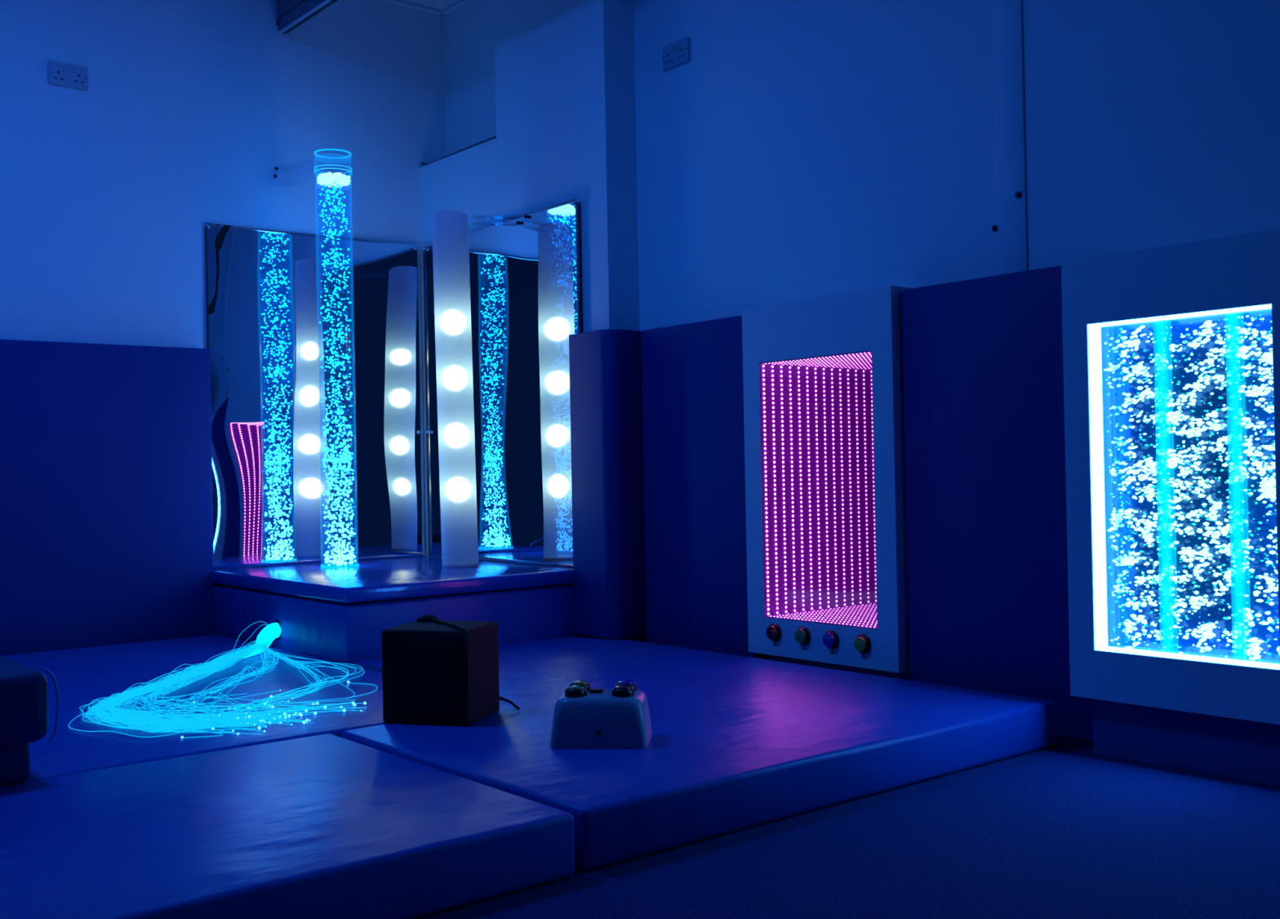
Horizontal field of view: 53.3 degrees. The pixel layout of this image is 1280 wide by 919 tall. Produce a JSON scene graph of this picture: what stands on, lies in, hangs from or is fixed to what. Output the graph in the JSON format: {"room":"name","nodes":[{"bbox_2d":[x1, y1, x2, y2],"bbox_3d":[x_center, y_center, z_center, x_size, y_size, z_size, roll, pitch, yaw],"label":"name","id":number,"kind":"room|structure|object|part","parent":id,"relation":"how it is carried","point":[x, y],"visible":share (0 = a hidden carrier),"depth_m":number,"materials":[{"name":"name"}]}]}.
{"room":"sensory room","nodes":[
{"label":"sensory room","id":0,"kind":"room"},
{"bbox_2d":[0,0,445,569],"bbox_3d":[-3.015,-0.598,4.070,5.720,2.808,0.100,-1,-1,-39],"label":"wall","id":1,"kind":"structure","parent":0,"point":[187,115],"depth_m":5.01,"materials":[{"name":"white paint"}]},
{"bbox_2d":[48,60,88,90],"bbox_3d":[-2.127,-1.430,4.746,0.141,0.086,0.014,-1,-1,-39],"label":"wall socket","id":2,"kind":"object","parent":1,"relation":"attached to","point":[63,74],"visible":1,"depth_m":4.74,"materials":[{"name":"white plastic"}]},
{"bbox_2d":[62,66,67,71],"bbox_3d":[-2.134,-1.450,4.733,0.016,0.020,0.004,-1,-1,-39],"label":"rocker switch","id":3,"kind":"object","parent":2,"relation":"attached to","point":[64,68],"depth_m":4.73,"materials":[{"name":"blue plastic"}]},
{"bbox_2d":[70,67,75,73],"bbox_3d":[-2.113,-1.450,4.750,0.016,0.020,0.004,-1,-1,-39],"label":"rocker switch","id":4,"kind":"object","parent":2,"relation":"attached to","point":[72,69],"depth_m":4.75,"materials":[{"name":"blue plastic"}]},
{"bbox_2d":[0,339,214,655],"bbox_3d":[-2.921,0.193,4.011,3.176,1.222,0.082,-1,-1,-39],"label":"pad","id":5,"kind":"object","parent":1,"relation":"attached to","point":[106,502],"visible":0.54,"depth_m":4.72,"materials":[{"name":"blue leather"}]},
{"bbox_2d":[273,166,298,187],"bbox_3d":[-1.396,-1.171,5.193,0.265,0.079,0.086,-1,-1,37],"label":"bracket","id":6,"kind":"object","parent":1,"relation":"attached to","point":[276,168],"visible":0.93,"depth_m":5.25,"materials":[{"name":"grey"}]},
{"bbox_3d":[-1.397,-1.203,5.193,0.265,0.006,0.078,-1,-1,37],"label":"plate","id":7,"kind":"part","parent":6,"relation":"part of","materials":[{"name":"plastic"}]},
{"bbox_3d":[-1.395,-1.134,5.192,0.265,0.006,0.078,-1,-1,37],"label":"plate","id":8,"kind":"part","parent":6,"relation":"part of","materials":[{"name":"plastic"}]},
{"bbox_2d":[204,222,423,568],"bbox_3d":[-1.340,-0.257,5.347,0.949,1.375,0.017,-1,-1,-38],"label":"wall mirror","id":9,"kind":"object","parent":1,"relation":"attached to","point":[264,332],"visible":0.95,"depth_m":5.31,"materials":[{"name":"mirror"}]},
{"bbox_2d":[379,0,440,14],"bbox_3d":[-3.058,-1.993,3.992,5.580,0.017,0.018,-1,-1,-39],"label":"trim","id":10,"kind":"structure","parent":1,"relation":"attached to","point":[393,2],"depth_m":5.67,"materials":[{"name":"white paint"}]},
{"bbox_2d":[399,0,460,12],"bbox_3d":[-0.554,-2.100,1.667,6.500,0.060,7.600,-1,-1,-39],"label":"ceiling","id":11,"kind":"structure","parent":0,"point":[440,5],"depth_m":5.67,"materials":[{"name":"white paint"}]},
{"bbox_2d":[276,0,337,34],"bbox_3d":[-1.016,-1.905,4.708,0.041,0.259,1.494,-1,-1,-39],"label":"beam","id":12,"kind":"structure","parent":11,"relation":"hanging from","point":[291,14],"depth_m":5.15,"materials":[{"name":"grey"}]},
{"bbox_2d":[417,137,503,562],"bbox_3d":[-0.713,-0.267,5.476,0.143,2.080,0.637,-1,-1,-39],"label":"wall","id":13,"kind":"structure","parent":0,"point":[465,180],"depth_m":5.44,"materials":[{"name":"white paint"}]},
{"bbox_2d":[420,135,496,165],"bbox_3d":[-0.767,-1.344,5.451,0.624,0.073,0.083,-2,-1,43],"label":"ledge","id":14,"kind":"object","parent":13,"relation":"on","point":[495,136],"visible":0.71,"depth_m":5.39,"materials":[{"name":"grey metal"}]},
{"bbox_2d":[422,198,579,567],"bbox_3d":[-0.588,-0.273,5.188,0.012,1.375,1.172,-1,-1,-38],"label":"wall mirror","id":15,"kind":"object","parent":13,"relation":"attached to","point":[525,297],"visible":0.75,"depth_m":5.05,"materials":[{"name":"mirror"}]},
{"bbox_2d":[481,214,527,226],"bbox_3d":[-0.548,-0.940,5.000,0.226,0.032,0.081,-1,0,-8],"label":"bracket","id":16,"kind":"object","parent":15,"relation":"attached to","point":[517,223],"visible":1,"depth_m":5.02,"materials":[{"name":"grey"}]},
{"bbox_3d":[-0.548,-0.927,5.000,0.224,0.006,0.081,-1,0,-8],"label":"plate","id":17,"kind":"part","parent":16,"relation":"part of","materials":[{"name":"plastic"}]},
{"bbox_3d":[-0.549,-0.953,5.000,0.224,0.006,0.081,-1,0,-8],"label":"plate","id":18,"kind":"part","parent":16,"relation":"part of","materials":[{"name":"plastic"}]},
{"bbox_2d":[493,0,645,642],"bbox_3d":[-0.288,-0.643,4.955,0.143,2.808,0.722,-1,-1,-39],"label":"wall pillar","id":19,"kind":"structure","parent":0,"point":[565,69],"depth_m":4.75,"materials":[{"name":"white paint"}]},
{"bbox_2d":[568,328,646,639],"bbox_3d":[-0.094,0.088,4.671,0.216,1.102,0.240,-1,-1,-39],"label":"pad","id":20,"kind":"object","parent":19,"relation":"attached to","point":[606,368],"visible":0.93,"depth_m":4.57,"materials":[{"name":"blue leather"}]},
{"bbox_2d":[414,737,1279,918],"bbox_3d":[-0.499,0.767,1.643,6.500,0.060,7.600,-1,-1,-39],"label":"floor","id":21,"kind":"structure","parent":0,"point":[1065,829],"depth_m":2.30,"materials":[{"name":"blue carpet"}]},
{"bbox_2d":[2,634,507,781],"bbox_3d":[-2.155,0.725,3.154,3.060,0.114,2.045,-1,-1,-39],"label":"foam mat","id":22,"kind":"object","parent":21,"relation":"on","point":[85,675],"visible":0.32,"depth_m":3.51,"materials":[{"name":"blue leather"}]},
{"bbox_2d":[0,654,59,785],"bbox_3d":[-1.541,0.536,2.557,0.575,0.229,0.514,-1,-1,-39],"label":"padded seat","id":23,"kind":"object","parent":22,"relation":"on","point":[24,689],"visible":1,"depth_m":2.52,"materials":[{"name":"blue leather"}]},
{"bbox_3d":[-1.539,0.605,2.554,0.492,0.090,0.418,-1,-1,-39],"label":"seat","id":24,"kind":"part","parent":23,"relation":"part of","materials":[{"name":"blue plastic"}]},
{"bbox_2d":[0,654,48,746],"bbox_3d":[-1.548,0.498,2.555,0.562,0.145,0.508,-1,-1,-39],"label":"seat cushion","id":25,"kind":"object","parent":23,"relation":"on","point":[24,689],"depth_m":2.51,"materials":[{"name":"blue leather"}]},
{"bbox_2d":[68,620,377,738],"bbox_3d":[-1.137,0.603,3.747,0.753,0.099,1.631,-1,0,-7],"label":"fibre optic spray","id":26,"kind":"object","parent":22,"relation":"on","point":[271,632],"visible":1,"depth_m":3.33,"materials":[{"name":"blue plastic"}]},
{"bbox_2d":[0,733,574,918],"bbox_3d":[-1.395,0.699,1.813,2.533,0.114,0.968,-1,-1,-39],"label":"foam mat","id":27,"kind":"object","parent":21,"relation":"on","point":[326,826],"visible":1,"depth_m":2.15,"materials":[{"name":"blue leather"}]},
{"bbox_2d":[212,555,588,665],"bbox_3d":[-0.950,0.597,4.884,0.989,0.352,1.215,-1,-1,-39],"label":"podium","id":28,"kind":"object","parent":21,"relation":"on","point":[340,614],"visible":0.46,"depth_m":4.49,"materials":[{"name":"blue leather"}]},
{"bbox_2d":[313,153,359,567],"bbox_3d":[-1.208,-0.397,5.073,0.151,1.647,0.151,-1,-1,-39],"label":"tube","id":29,"kind":"object","parent":28,"relation":"on","point":[338,180],"visible":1,"depth_m":5.06,"materials":[{"name":"plastic"}]},
{"bbox_2d":[212,555,574,603],"bbox_3d":[-0.953,0.446,4.885,0.989,0.050,1.215,-1,-1,-39],"label":"cushion","id":30,"kind":"object","parent":28,"relation":"on","point":[420,579],"depth_m":4.55,"materials":[{"name":"blue leather"}]},
{"bbox_2d":[431,209,478,568],"bbox_3d":[-0.721,-0.273,4.968,0.154,1.379,0.152,-1,-1,-39],"label":"column","id":31,"kind":"structure","parent":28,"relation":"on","point":[450,228],"depth_m":4.91,"materials":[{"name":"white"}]},
{"bbox_2d":[340,635,1057,871],"bbox_3d":[-0.141,0.689,3.488,1.494,0.114,1.954,-1,-1,-39],"label":"foam mat","id":32,"kind":"object","parent":21,"relation":"on","point":[737,743],"visible":0.77,"depth_m":2.88,"materials":[{"name":"blue leather"}]},
{"bbox_2d":[381,614,519,726],"bbox_3d":[-0.465,0.514,3.147,0.276,0.242,0.225,-1,-1,16],"label":"cube","id":33,"kind":"object","parent":32,"relation":"on","point":[437,672],"visible":1,"depth_m":3.06,"materials":[{"name":"black"}]},
{"bbox_3d":[-0.476,0.423,3.140,0.012,0.045,0.281,-1,-1,-28],"label":"cord","id":34,"kind":"part","parent":33,"relation":"part of","materials":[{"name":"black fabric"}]},
{"bbox_2d":[550,680,652,748],"bbox_3d":[-0.085,0.561,2.832,0.212,0.128,0.155,-1,0,5],"label":"box","id":35,"kind":"object","parent":32,"relation":"on","point":[584,717],"visible":1,"depth_m":2.76,"materials":[{"name":"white plastic"}]},
{"bbox_2d":[589,688,603,693],"bbox_3d":[-0.097,0.514,2.831,0.030,0.008,0.018,-1,0,5],"label":"switch","id":36,"kind":"object","parent":35,"relation":"attached to","point":[591,691],"depth_m":2.82,"materials":[{"name":"black plastic"}]},
{"bbox_2d":[595,730,600,736],"bbox_3d":[-0.090,0.592,2.756,0.012,0.012,0.002,-1,0,5],"label":"socket","id":37,"kind":"object","parent":35,"relation":"attached to","point":[597,732],"depth_m":2.75,"materials":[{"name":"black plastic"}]},
{"bbox_2d":[1061,228,1279,785],"bbox_3d":[1.311,0.111,2.966,0.210,1.205,0.584,-1,-1,-39],"label":"panel","id":38,"kind":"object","parent":21,"relation":"on","point":[1171,353],"depth_m":2.97,"materials":[{"name":"white plastic"}]},
{"bbox_3d":[1.302,0.061,2.968,0.010,0.826,0.478,-1,-1,-39],"label":"tank","id":39,"kind":"part","parent":38,"relation":"part of","materials":[{"name":"blue"}]},
{"bbox_2d":[443,0,1279,679],"bbox_3d":[1.456,-0.693,3.022,0.100,2.808,7.197,-1,-1,-39],"label":"wall","id":40,"kind":"structure","parent":0,"point":[801,149],"depth_m":3.76,"materials":[{"name":"white paint"}]},
{"bbox_2d":[442,0,471,14],"bbox_3d":[-0.692,-2.025,5.524,0.018,0.017,0.615,-1,-1,-39],"label":"trim","id":41,"kind":"structure","parent":40,"relation":"attached to","point":[460,2],"depth_m":5.68,"materials":[{"name":"white paint"}]},
{"bbox_2d":[662,36,689,71],"bbox_3d":[0.126,-1.444,4.539,0.014,0.086,0.141,-1,-1,-39],"label":"wall socket","id":42,"kind":"object","parent":40,"relation":"attached to","point":[675,54],"visible":1,"depth_m":4.53,"materials":[{"name":"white plastic"}]},
{"bbox_2d":[640,315,769,660],"bbox_3d":[0.216,0.138,4.404,0.078,1.218,0.556,-1,-1,-39],"label":"pad","id":43,"kind":"object","parent":40,"relation":"attached to","point":[692,387],"visible":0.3,"depth_m":4.37,"materials":[{"name":"blue leather"}]},
{"bbox_2d":[742,285,911,672],"bbox_3d":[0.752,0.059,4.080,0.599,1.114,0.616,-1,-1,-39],"label":"panel","id":44,"kind":"object","parent":40,"relation":"attached to","point":[823,376],"visible":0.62,"depth_m":4.11,"materials":[{"name":"white plastic"}]},
{"bbox_2d":[900,265,1093,743],"bbox_3d":[0.979,0.114,3.475,0.078,1.221,0.592,-1,-1,-39],"label":"pad","id":45,"kind":"object","parent":40,"relation":"attached to","point":[983,369],"visible":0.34,"depth_m":3.45,"materials":[{"name":"blue leather"}]},
{"bbox_2d":[991,0,1027,275],"bbox_3d":[0.993,-1.291,3.486,0.021,1.584,0.108,-1,-1,-39],"label":"wall trunking","id":46,"kind":"structure","parent":40,"relation":"attached to","point":[1007,34],"depth_m":3.48,"materials":[{"name":"white paint"}]}
]}

